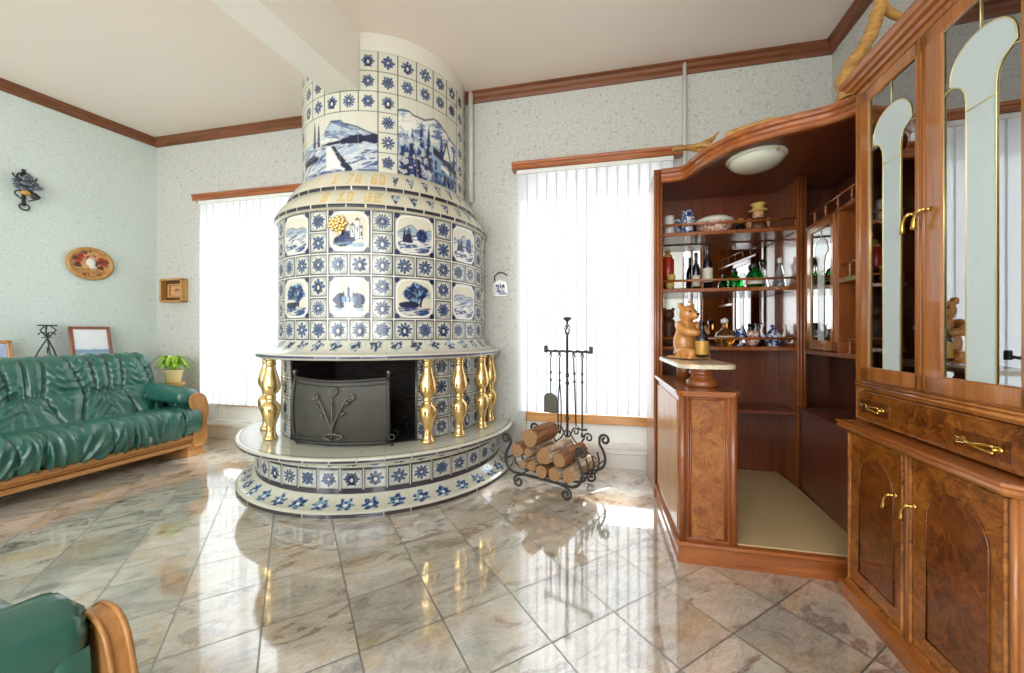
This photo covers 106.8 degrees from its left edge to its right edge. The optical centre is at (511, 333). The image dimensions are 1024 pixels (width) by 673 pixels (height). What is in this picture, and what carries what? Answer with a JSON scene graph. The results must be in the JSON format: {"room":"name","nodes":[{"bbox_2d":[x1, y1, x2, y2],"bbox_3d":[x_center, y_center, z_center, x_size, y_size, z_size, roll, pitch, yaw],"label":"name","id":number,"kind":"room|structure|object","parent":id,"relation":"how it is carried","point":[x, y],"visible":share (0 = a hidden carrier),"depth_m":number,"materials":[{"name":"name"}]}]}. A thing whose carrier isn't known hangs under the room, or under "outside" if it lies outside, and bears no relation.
{"room":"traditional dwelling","nodes":[
{"label":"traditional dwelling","id":0,"kind":"room"},
{"bbox_2d":[0,90,156,381],"bbox_3d":[-5.358,-0.515,0.947,0.300,3.230,7.086,0,0,22],"label":"wall","id":1,"kind":"structure","parent":0,"point":[99,184],"depth_m":3.58,"materials":[{"name":"paint"}]},
{"bbox_2d":[11,169,43,210],"bbox_3d":[-4.207,-1.248,3.296,0.100,0.364,0.174,0,0,22],"label":"wall ornament","id":2,"kind":"object","parent":1,"relation":"attached to","point":[26,184],"visible":1,"depth_m":3.29,"materials":[{"name":"metal"}]},
{"bbox_2d":[0,78,155,146],"bbox_3d":[-5.193,-2.087,0.881,0.058,0.085,7.086,0,0,22],"label":"trim","id":3,"kind":"structure","parent":1,"relation":"attached to","point":[6,86],"depth_m":3.56,"materials":[{"name":"brown wood"}]},
{"bbox_2d":[65,247,113,279],"bbox_3d":[-4.084,-0.676,3.686,0.036,0.320,0.340,0,0,22],"label":"oval plaque","id":4,"kind":"object","parent":1,"relation":"attached to","point":[88,263],"visible":1,"depth_m":3.67,"materials":[{"name":"ceramic"}]},
{"bbox_3d":[-4.208,0.255,3.145,0.209,0.030,1.650,0,0,22],"label":"trim","id":5,"kind":"structure","parent":1,"relation":"attached to","visible":0},
{"bbox_2d":[0,340,12,357],"bbox_3d":[-4.245,0.148,3.047,0.064,0.183,0.300,0,0,22],"label":"picture frame","id":6,"kind":"object","parent":5,"relation":"on","point":[6,350],"visible":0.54,"depth_m":3.16,"materials":[{"name":"brown wood"}]},
{"bbox_2d":[0,344,7,356],"bbox_3d":[-4.248,0.149,3.048,0.003,0.141,0.256,-15,-5,21],"label":"print","id":7,"kind":"object","parent":6,"relation":"attached to","point":[3,347],"depth_m":3.15},
{"bbox_2d":[35,325,57,356],"bbox_3d":[-4.133,0.082,3.392,0.123,0.318,0.144,0,0,-3],"label":"candle holder","id":8,"kind":"object","parent":5,"relation":"on","point":[47,336],"visible":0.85,"depth_m":3.37,"materials":[{"name":"metal"}]},
{"bbox_2d":[68,326,112,354],"bbox_3d":[-4.027,0.087,3.638,0.095,0.306,0.285,0,0,22],"label":"picture frame","id":9,"kind":"object","parent":5,"relation":"on","point":[82,340],"visible":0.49,"depth_m":3.63,"materials":[{"name":"brown wood"}]},
{"bbox_2d":[0,0,853,136],"bbox_3d":[-2.127,-2.205,0.151,8.436,0.150,7.836,0,0,13],"label":"ceiling","id":10,"kind":"structure","parent":0,"point":[155,68],"depth_m":2.76,"materials":[{"name":"paint"}]},
{"bbox_2d":[210,0,358,93],"bbox_3d":[-1.818,-1.927,0.738,0.237,0.425,4.145,0,0,18],"label":"beam","id":11,"kind":"structure","parent":10,"relation":"attached to","point":[315,37],"depth_m":2.32,"materials":[{"name":"paint"}]},
{"bbox_2d":[0,438,908,672],"bbox_3d":[-2.127,1.160,0.151,8.436,0.120,7.836,0,0,13],"label":"floor","id":12,"kind":"structure","parent":0,"point":[503,576],"depth_m":1.68,"materials":[{"name":"stone"}]},
{"bbox_2d":[0,592,137,672],"bbox_3d":[-1.320,0.634,0.534,0.987,0.933,0.932,0,0,20],"label":"armchair","id":13,"kind":"object","parent":12,"relation":"on","point":[49,632],"visible":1,"depth_m":0.69,"materials":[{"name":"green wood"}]},
{"bbox_2d":[0,352,208,496],"bbox_3d":[-3.539,0.633,2.479,0.935,0.934,2.437,0,0,16],"label":"sofa","id":14,"kind":"object","parent":12,"relation":"on","point":[65,417],"visible":1,"depth_m":2.94,"materials":[{"name":"green leather"}]},
{"bbox_2d":[165,382,185,385],"bbox_3d":[-3.370,0.795,3.780,0.200,0.610,0.200,0,0,0],"label":"plant stand","id":15,"kind":"object","parent":12,"relation":"on","point":[180,383],"visible":0.12,"depth_m":3.74,"materials":[{"name":"brown wood"}]},
{"bbox_2d":[152,355,194,382],"bbox_3d":[-3.362,0.350,3.770,0.314,0.277,0.304,0,0,0],"label":"pot plant","id":16,"kind":"object","parent":15,"relation":"on","point":[172,375],"visible":1,"depth_m":3.73,"materials":[{"name":"green plant"}]},
{"bbox_2d":[234,32,513,518],"bbox_3d":[-1.192,-0.514,2.917,2.199,3.229,1.297,0,0,14],"label":"stove","id":17,"kind":"object","parent":12,"relation":"on","point":[380,247],"depth_m":2.64,"materials":[{"name":"tile"}]},
{"bbox_2d":[327,215,347,234],"bbox_3d":[-1.150,-0.712,2.498,0.139,0.134,0.025,0,0,0],"label":"flower","id":18,"kind":"object","parent":17,"relation":"on","point":[336,224],"depth_m":2.50,"materials":[{"name":"metal"}]},
{"bbox_2d":[502,317,609,500],"bbox_3d":[0.319,0.482,2.763,0.676,1.221,0.423,0,0,36],"label":"basket","id":19,"kind":"object","parent":12,"relation":"on","point":[601,438],"visible":0.8,"depth_m":2.75,"materials":[{"name":"metal"}]},
{"bbox_2d":[519,453,536,468],"bbox_3d":[0.167,0.923,2.812,0.061,0.060,0.330,0,0,36],"label":"log","id":20,"kind":"object","parent":19,"relation":"in","point":[523,463],"visible":0.44,"depth_m":2.69,"materials":[{"name":"brown wood"}]},
{"bbox_2d":[512,440,526,457],"bbox_3d":[0.137,0.836,2.840,0.102,0.104,0.340,0,0,36],"label":"log","id":21,"kind":"object","parent":20,"relation":"on","point":[518,448],"visible":0.28,"depth_m":2.71,"materials":[{"name":"brown wood"}]},
{"bbox_2d":[527,458,541,471],"bbox_3d":[0.231,0.922,2.774,0.071,0.072,0.340,0,0,36],"label":"log","id":22,"kind":"object","parent":19,"relation":"in","point":[532,465],"visible":0.36,"depth_m":2.64,"materials":[{"name":"brown wood"}]},
{"bbox_2d":[524,439,554,456],"bbox_3d":[0.205,0.831,2.785,0.061,0.063,0.330,0,0,36],"label":"log","id":23,"kind":"object","parent":22,"relation":"on","point":[528,451],"visible":0.64,"depth_m":2.69,"materials":[{"name":"brown wood"}]},
{"bbox_2d":[522,422,558,446],"bbox_3d":[0.212,0.730,2.760,0.130,0.128,0.300,0,0,36],"label":"log","id":24,"kind":"object","parent":23,"relation":"on","point":[544,432],"visible":1,"depth_m":2.67,"materials":[{"name":"brown wood"}]},
{"bbox_2d":[536,462,554,477],"bbox_3d":[0.301,0.941,2.719,0.088,0.086,0.350,0,0,36],"label":"log","id":25,"kind":"object","parent":19,"relation":"in","point":[542,471],"visible":0.31,"depth_m":2.58,"materials":[{"name":"brown wood"}]},
{"bbox_2d":[537,437,573,463],"bbox_3d":[0.318,0.833,2.723,0.108,0.108,0.360,0,0,36],"label":"log","id":26,"kind":"object","parent":25,"relation":"on","point":[545,455],"visible":0.78,"depth_m":2.61,"materials":[{"name":"brown wood"}]},
{"bbox_2d":[544,352,557,413],"bbox_3d":[0.302,0.379,2.954,0.116,0.472,0.023,0,0,36],"label":"shovel","id":27,"kind":"object","parent":19,"relation":"hanging from","point":[550,399],"visible":1,"depth_m":2.95,"materials":[{"name":"metal"}]},
{"bbox_2d":[557,352,561,433],"bbox_3d":[0.364,0.455,2.908,0.021,0.623,0.038,0,0,-35],"label":"tongs","id":28,"kind":"object","parent":19,"relation":"hanging from","point":[559,372],"visible":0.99,"depth_m":2.90,"materials":[{"name":"metal"}]},
{"bbox_2d":[549,457,580,481],"bbox_3d":[0.386,0.942,2.668,0.088,0.089,0.360,0,0,36],"label":"log","id":29,"kind":"object","parent":19,"relation":"in","point":[555,473],"visible":0.43,"depth_m":2.53,"materials":[{"name":"brown wood"}]},
{"bbox_2d":[553,441,587,466],"bbox_3d":[0.410,0.834,2.641,0.093,0.094,0.340,0,0,36],"label":"log","id":30,"kind":"object","parent":29,"relation":"on","point":[564,457],"visible":0.83,"depth_m":2.53,"materials":[{"name":"brown wood"}]},
{"bbox_2d":[572,353,576,425],"bbox_3d":[0.465,0.424,2.836,0.021,0.562,0.040,0,0,-36],"label":"poker","id":31,"kind":"object","parent":19,"relation":"hanging from","point":[574,373],"visible":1,"depth_m":2.83,"materials":[{"name":"metal"}]},
{"bbox_2d":[562,455,596,482],"bbox_3d":[0.469,0.927,2.608,0.094,0.097,0.350,0,0,36],"label":"log","id":32,"kind":"object","parent":19,"relation":"in","point":[571,473],"visible":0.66,"depth_m":2.50,"materials":[{"name":"brown wood"}]},
{"bbox_2d":[577,353,586,437],"bbox_3d":[0.517,0.457,2.798,0.081,0.626,0.022,0,0,36],"label":"rake","id":33,"kind":"object","parent":19,"relation":"hanging from","point":[582,374],"visible":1,"depth_m":2.79,"materials":[{"name":"metal"}]},
{"bbox_2d":[647,95,856,581],"bbox_3d":[1.528,0.003,2.243,1.263,2.195,1.203,0,0,13],"label":"bar","id":34,"kind":"object","parent":12,"relation":"on","point":[722,428],"visible":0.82,"depth_m":2.34,"materials":[{"name":"brown wood"}]},
{"bbox_2d":[663,250,673,288],"bbox_3d":[1.145,-0.461,2.791,0.084,0.300,0.084,0,0,0],"label":"bottle","id":35,"kind":"object","parent":34,"relation":"on","point":[668,261],"visible":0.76,"depth_m":2.76,"materials":[{"name":"red glass"}]},
{"bbox_2d":[663,308,675,345],"bbox_3d":[1.148,-0.051,2.780,0.110,0.278,0.108,0,0,0],"label":"figurine","id":36,"kind":"object","parent":34,"relation":"on","point":[669,330],"visible":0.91,"depth_m":2.75,"materials":[{"name":"brown ceramic"}]},
{"bbox_2d":[664,215,674,232],"bbox_3d":[1.127,-0.766,2.723,0.073,0.135,0.093,0,0,22],"label":"mug","id":37,"kind":"object","parent":34,"relation":"on","point":[669,219],"visible":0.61,"depth_m":2.68,"materials":[{"name":"white ceramic"}]},
{"bbox_2d":[666,273,675,288],"bbox_3d":[1.119,-0.368,2.680,0.066,0.115,0.053,0,0,0],"label":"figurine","id":38,"kind":"object","parent":34,"relation":"on","point":[669,285],"visible":0.78,"depth_m":2.67,"materials":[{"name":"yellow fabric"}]},
{"bbox_2d":[674,219,681,232],"bbox_3d":[1.209,-0.763,2.797,0.067,0.130,0.088,0,0,-10],"label":"mug","id":39,"kind":"object","parent":34,"relation":"on","point":[677,221],"visible":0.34,"depth_m":2.76,"materials":[{"name":"blue ceramic"}]},
{"bbox_2d":[681,210,694,231],"bbox_3d":[1.247,-0.781,2.683,0.096,0.165,0.077,0,0,37],"label":"mug","id":40,"kind":"object","parent":34,"relation":"on","point":[687,215],"visible":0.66,"depth_m":2.65,"materials":[{"name":"blue ceramic"}]},
{"bbox_2d":[667,303,710,358],"bbox_3d":[1.022,-0.016,2.205,0.197,0.325,0.224,0,0,-17],"label":"bear","id":41,"kind":"object","parent":34,"relation":"on","point":[687,330],"visible":0.85,"depth_m":2.17},
{"bbox_2d":[672,132,718,152],"bbox_3d":[1.324,-1.226,2.578,0.453,0.287,0.077,0,0,3],"label":"driftwood","id":42,"kind":"object","parent":34,"relation":"on","point":[697,147],"visible":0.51,"depth_m":2.58,"materials":[{"name":"brown wood"}]},
{"bbox_2d":[692,252,699,287],"bbox_3d":[1.340,-0.451,2.768,0.059,0.280,0.059,0,0,0],"label":"bottle","id":43,"kind":"object","parent":34,"relation":"on","point":[695,269],"visible":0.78,"depth_m":2.75,"materials":[{"name":"glass"}]},
{"bbox_2d":[657,380,736,546],"bbox_3d":[1.012,0.650,2.156,0.260,0.700,0.720,0,0,13],"label":"bar counter","id":44,"kind":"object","parent":34,"relation":"on","point":[684,530],"depth_m":1.83,"materials":[{"name":"brown wood"}]},
{"bbox_2d":[654,375,739,397],"bbox_3d":[1.011,0.288,2.152,0.284,0.024,0.736,0,0,13],"label":"countertop","id":45,"kind":"structure","parent":34,"relation":"on","point":[678,386],"depth_m":1.87,"materials":[{"name":"brown wood"}]},
{"bbox_2d":[695,321,708,356],"bbox_3d":[1.053,0.029,2.106,0.072,0.200,0.072,0,0,0],"label":"bottle","id":46,"kind":"object","parent":34,"relation":"on","point":[701,341],"visible":0.95,"depth_m":2.08,"materials":[{"name":"black glass"}]},
{"bbox_2d":[702,245,712,287],"bbox_3d":[1.383,-0.468,2.687,0.067,0.315,0.067,0,0,0],"label":"bottle","id":47,"kind":"object","parent":34,"relation":"on","point":[707,271],"visible":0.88,"depth_m":2.66,"materials":[{"name":"glass"}]},
{"bbox_2d":[694,214,733,230],"bbox_3d":[1.431,-0.763,2.696,0.256,0.130,0.256,0,0,0],"label":"tureen","id":48,"kind":"object","parent":34,"relation":"on","point":[712,218],"visible":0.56,"depth_m":2.61,"materials":[{"name":"white ceramic"}]},
{"bbox_2d":[663,241,774,342],"bbox_3d":[1.511,-0.297,2.828,0.787,0.735,0.006,0,0,13],"label":"mirror","id":49,"kind":"object","parent":34,"relation":"on","point":[743,310],"depth_m":2.81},
{"bbox_2d":[714,318,735,345],"bbox_3d":[1.491,-0.013,2.663,0.131,0.200,0.131,0,0,0],"label":"bottle","id":50,"kind":"object","parent":34,"relation":"on","point":[724,332],"visible":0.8,"depth_m":2.63,"materials":[{"name":"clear glass"}]},
{"bbox_2d":[663,345,795,350],"bbox_3d":[1.473,0.101,2.690,0.847,0.026,0.276,0,0,13],"label":"shelf","id":51,"kind":"object","parent":34,"relation":"attached to","point":[711,347],"depth_m":2.55,"materials":[{"name":"brown wood"}]},
{"bbox_2d":[663,286,795,295],"bbox_3d":[1.473,-0.297,2.690,0.847,0.026,0.276,0,0,13],"label":"shelf","id":52,"kind":"object","parent":34,"relation":"attached to","point":[769,290],"depth_m":2.61,"materials":[{"name":"brown wood"}]},
{"bbox_2d":[663,226,795,244],"bbox_3d":[1.473,-0.685,2.690,0.847,0.026,0.276,0,0,13],"label":"shelf","id":53,"kind":"object","parent":34,"relation":"attached to","point":[771,235],"depth_m":2.64,"materials":[{"name":"brown wood"}]},
{"bbox_2d":[728,268,740,286],"bbox_3d":[1.577,-0.387,2.695,0.080,0.152,0.080,0,0,0],"label":"bottle","id":54,"kind":"object","parent":34,"relation":"on","point":[734,283],"visible":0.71,"depth_m":2.67,"materials":[{"name":"green glass"}]},
{"bbox_2d":[735,328,745,345],"bbox_3d":[1.583,0.026,2.632,0.068,0.122,0.068,0,0,0],"label":"egg cup","id":55,"kind":"object","parent":34,"relation":"on","point":[740,332],"visible":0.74,"depth_m":2.61,"materials":[{"name":"blue ceramic"}]},
{"bbox_2d":[736,218,744,228],"bbox_3d":[1.597,-0.753,2.659,0.068,0.110,0.068,0,0,0],"label":"figurine","id":56,"kind":"object","parent":34,"relation":"on","point":[740,225],"visible":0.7,"depth_m":2.64,"materials":[{"name":"black plastic"}]},
{"bbox_2d":[747,330,759,345],"bbox_3d":[1.662,0.032,2.624,0.086,0.111,0.060,0,0,0],"label":"figurine","id":57,"kind":"object","parent":34,"relation":"on","point":[750,333],"visible":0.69,"depth_m":2.61,"materials":[{"name":"pink ceramic"}]},
{"bbox_2d":[745,262,763,286],"bbox_3d":[1.663,-0.399,2.604,0.108,0.177,0.108,0,0,0],"label":"bottle","id":58,"kind":"object","parent":34,"relation":"on","point":[754,272],"visible":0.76,"depth_m":2.57,"materials":[{"name":"green glass"}]},
{"bbox_2d":[725,116,783,136],"bbox_3d":[1.390,-1.118,2.047,0.423,0.073,0.089,0,0,28],"label":"driftwood","id":59,"kind":"object","parent":34,"relation":"on","point":[772,118],"visible":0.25,"depth_m":2.06,"materials":[{"name":"brown wood"}]},
{"bbox_2d":[725,144,788,174],"bbox_3d":[1.400,-0.974,2.180,0.304,0.077,0.306,0,0,0],"label":"ceiling lamp","id":60,"kind":"object","parent":34,"relation":"attached to","point":[757,159],"visible":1,"depth_m":2.11,"materials":[{"name":"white glass"}]},
{"bbox_2d":[748,202,769,228],"bbox_3d":[1.695,-0.798,2.615,0.121,0.200,0.121,0,0,-30],"label":"gnome","id":61,"kind":"object","parent":34,"relation":"on","point":[758,210],"visible":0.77,"depth_m":2.59,"materials":[{"name":"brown ceramic"}]},
{"bbox_2d":[755,323,764,345],"bbox_3d":[1.751,0.007,2.697,0.072,0.160,0.072,0,0,0],"label":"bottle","id":62,"kind":"object","parent":34,"relation":"on","point":[761,342],"visible":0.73,"depth_m":2.67,"materials":[{"name":"black glass"}]},
{"bbox_2d":[759,259,769,286],"bbox_3d":[1.759,-0.415,2.664,0.084,0.209,0.084,0,0,0],"label":"bottle","id":63,"kind":"object","parent":34,"relation":"on","point":[763,262],"visible":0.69,"depth_m":2.65,"materials":[{"name":"clear glass"}]},
{"bbox_2d":[737,403,795,414],"bbox_3d":[1.473,0.520,2.690,0.847,0.026,0.276,0,0,13],"label":"shelf","id":64,"kind":"object","parent":34,"relation":"attached to","point":[749,408],"depth_m":2.56,"materials":[{"name":"brown wood"}]},
{"bbox_2d":[760,324,786,346],"bbox_3d":[1.778,0.012,2.588,0.136,0.151,0.105,0,0,-27],"label":"vase","id":65,"kind":"object","parent":34,"relation":"on","point":[772,332],"visible":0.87,"depth_m":2.57,"materials":[{"name":"blue ceramic"}]},
{"bbox_2d":[772,257,787,285],"bbox_3d":[1.837,-0.416,2.606,0.088,0.211,0.088,0,0,0],"label":"bottle","id":66,"kind":"object","parent":34,"relation":"on","point":[779,272],"visible":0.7,"depth_m":2.59,"materials":[{"name":"clear glass"}]},
{"bbox_2d":[839,274,855,282],"bbox_3d":[1.789,-0.273,1.772,0.300,0.025,0.330,0,0,18],"label":"shelf","id":67,"kind":"object","parent":34,"relation":"attached to","point":[850,278],"depth_m":1.91,"materials":[{"name":"brown wood"}]},
{"bbox_2d":[834,0,902,101],"bbox_3d":[1.705,-1.355,1.803,0.334,0.536,0.103,0,0,0],"label":"driftwood","id":68,"kind":"object","parent":34,"relation":"on","point":[881,8],"visible":0.78,"depth_m":1.78,"materials":[{"name":"brown wood"}]},
{"bbox_2d":[836,0,1023,672],"bbox_3d":[1.567,0.009,1.182,0.606,2.182,0.868,0,0,16],"label":"display cabinet","id":69,"kind":"object","parent":12,"relation":"on","point":[935,443],"visible":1,"depth_m":1.16,"materials":[{"name":"brown wood"}]},
{"bbox_2d":[836,419,1023,500],"bbox_3d":[1.569,0.382,1.173,0.597,0.036,0.781,0,0,16],"label":"countertop","id":70,"kind":"structure","parent":69,"relation":"on","point":[1002,482],"depth_m":1.11,"materials":[{"name":"brown wood"}]},
{"bbox_2d":[157,55,831,472],"bbox_3d":[-0.748,-0.515,3.631,6.408,3.230,0.300,0,0,13],"label":"wall","id":71,"kind":"structure","parent":0,"point":[647,113],"depth_m":3.32,"materials":[{"name":"paint"}]},
{"bbox_2d":[159,278,187,302],"bbox_3d":[-3.638,-0.460,4.085,0.300,0.250,0.070,0,0,13],"label":"shadow box","id":72,"kind":"object","parent":71,"relation":"attached to","point":[175,290],"visible":1,"depth_m":4.08,"materials":[{"name":"brown wood"}]},
{"bbox_2d":[170,286,178,295],"bbox_3d":[-3.634,-0.460,4.102,0.140,0.110,0.005,0,0,13],"label":"picture","id":73,"kind":"object","parent":72,"relation":"attached to","point":[174,290],"depth_m":4.10},
{"bbox_2d":[207,404,261,439],"bbox_3d":[-2.610,-0.135,4.006,1.490,2.470,0.280,0,0,13],"label":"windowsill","id":74,"kind":"structure","parent":71,"relation":"in","point":[232,419],"depth_m":4.11,"materials":[{"name":"white paint"}]},
{"bbox_2d":[198,192,292,405],"bbox_3d":[-2.649,-0.328,3.845,1.275,2.115,0.041,0,0,13],"label":"vertical blind","id":75,"kind":"object","parent":71,"relation":"attached to","point":[238,234],"visible":0.66,"depth_m":3.88,"materials":[{"name":"white paint"}]},
{"bbox_2d":[191,183,301,201],"bbox_3d":[-2.635,-1.419,3.848,1.430,0.064,0.098,0,0,13],"label":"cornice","id":76,"kind":"structure","parent":71,"relation":"attached to","point":[290,187],"depth_m":3.82,"materials":[{"name":"brown wood"}]},
{"bbox_2d":[468,91,472,202],"bbox_3d":[-0.362,-1.643,3.361,0.044,0.973,0.057,0,0,13],"label":"pipe","id":77,"kind":"object","parent":71,"relation":"attached to","point":[470,95],"visible":1,"depth_m":3.34,"materials":[{"name":"paint"}]},
{"bbox_2d":[155,39,831,147],"bbox_3d":[-0.787,-2.087,3.458,6.408,0.085,0.055,0,0,13],"label":"trim","id":78,"kind":"structure","parent":71,"relation":"attached to","point":[816,48],"depth_m":3.12,"materials":[{"name":"brown wood"}]},
{"bbox_2d":[493,272,507,295],"bbox_3d":[-0.101,-0.432,3.315,0.130,0.215,0.026,0,0,13],"label":"plaque","id":79,"kind":"object","parent":71,"relation":"attached to","point":[500,287],"visible":1,"depth_m":3.31,"materials":[{"name":"ceramic"}]},
{"bbox_2d":[516,411,646,469],"bbox_3d":[0.698,-0.135,3.266,1.310,2.470,0.280,0,0,13],"label":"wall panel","id":80,"kind":"structure","parent":71,"relation":"in","point":[626,448],"depth_m":3.27,"materials":[{"name":"white paint"}]},
{"bbox_2d":[517,156,673,416],"bbox_3d":[0.652,-0.362,3.107,1.250,2.045,0.041,0,0,13],"label":"vertical blind","id":81,"kind":"object","parent":71,"relation":"attached to","point":[582,228],"visible":0.88,"depth_m":3.11,"materials":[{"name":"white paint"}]},
{"bbox_2d":[512,145,681,173],"bbox_3d":[0.664,-1.419,3.111,1.347,0.064,0.098,0,0,13],"label":"rail","id":82,"kind":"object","parent":71,"relation":"attached to","point":[667,150],"depth_m":3.06,"materials":[{"name":"brown wood"}]},
{"bbox_2d":[683,62,685,164],"bbox_3d":[1.352,-0.514,2.982,0.028,3.229,0.049,0,0,13],"label":"pipe","id":83,"kind":"object","parent":71,"relation":"attached to","point":[684,63],"visible":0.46,"depth_m":2.96,"materials":[{"name":"paint"}]},
{"bbox_2d":[695,219,732,230],"bbox_3d":[1.431,-0.736,2.696,0.244,0.075,0.244,0,0,0],"label":"bowl","id":84,"kind":"object","parent":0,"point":[723,226],"depth_m":2.61,"materials":[{"name":"ceramic"}]},
{"bbox_2d":[832,0,914,103],"bbox_3d":[1.762,-0.515,0.152,0.300,3.230,5.387,0,0,16],"label":"wall","id":85,"kind":"structure","parent":0,"point":[850,42],"depth_m":2.50,"materials":[{"name":"paint"}]},
{"bbox_2d":[827,0,872,53],"bbox_3d":[1.591,-2.087,0.200,0.056,0.085,5.387,0,0,16],"label":"trim","id":86,"kind":"structure","parent":85,"relation":"attached to","point":[856,10],"depth_m":2.55,"materials":[{"name":"brown wood"}]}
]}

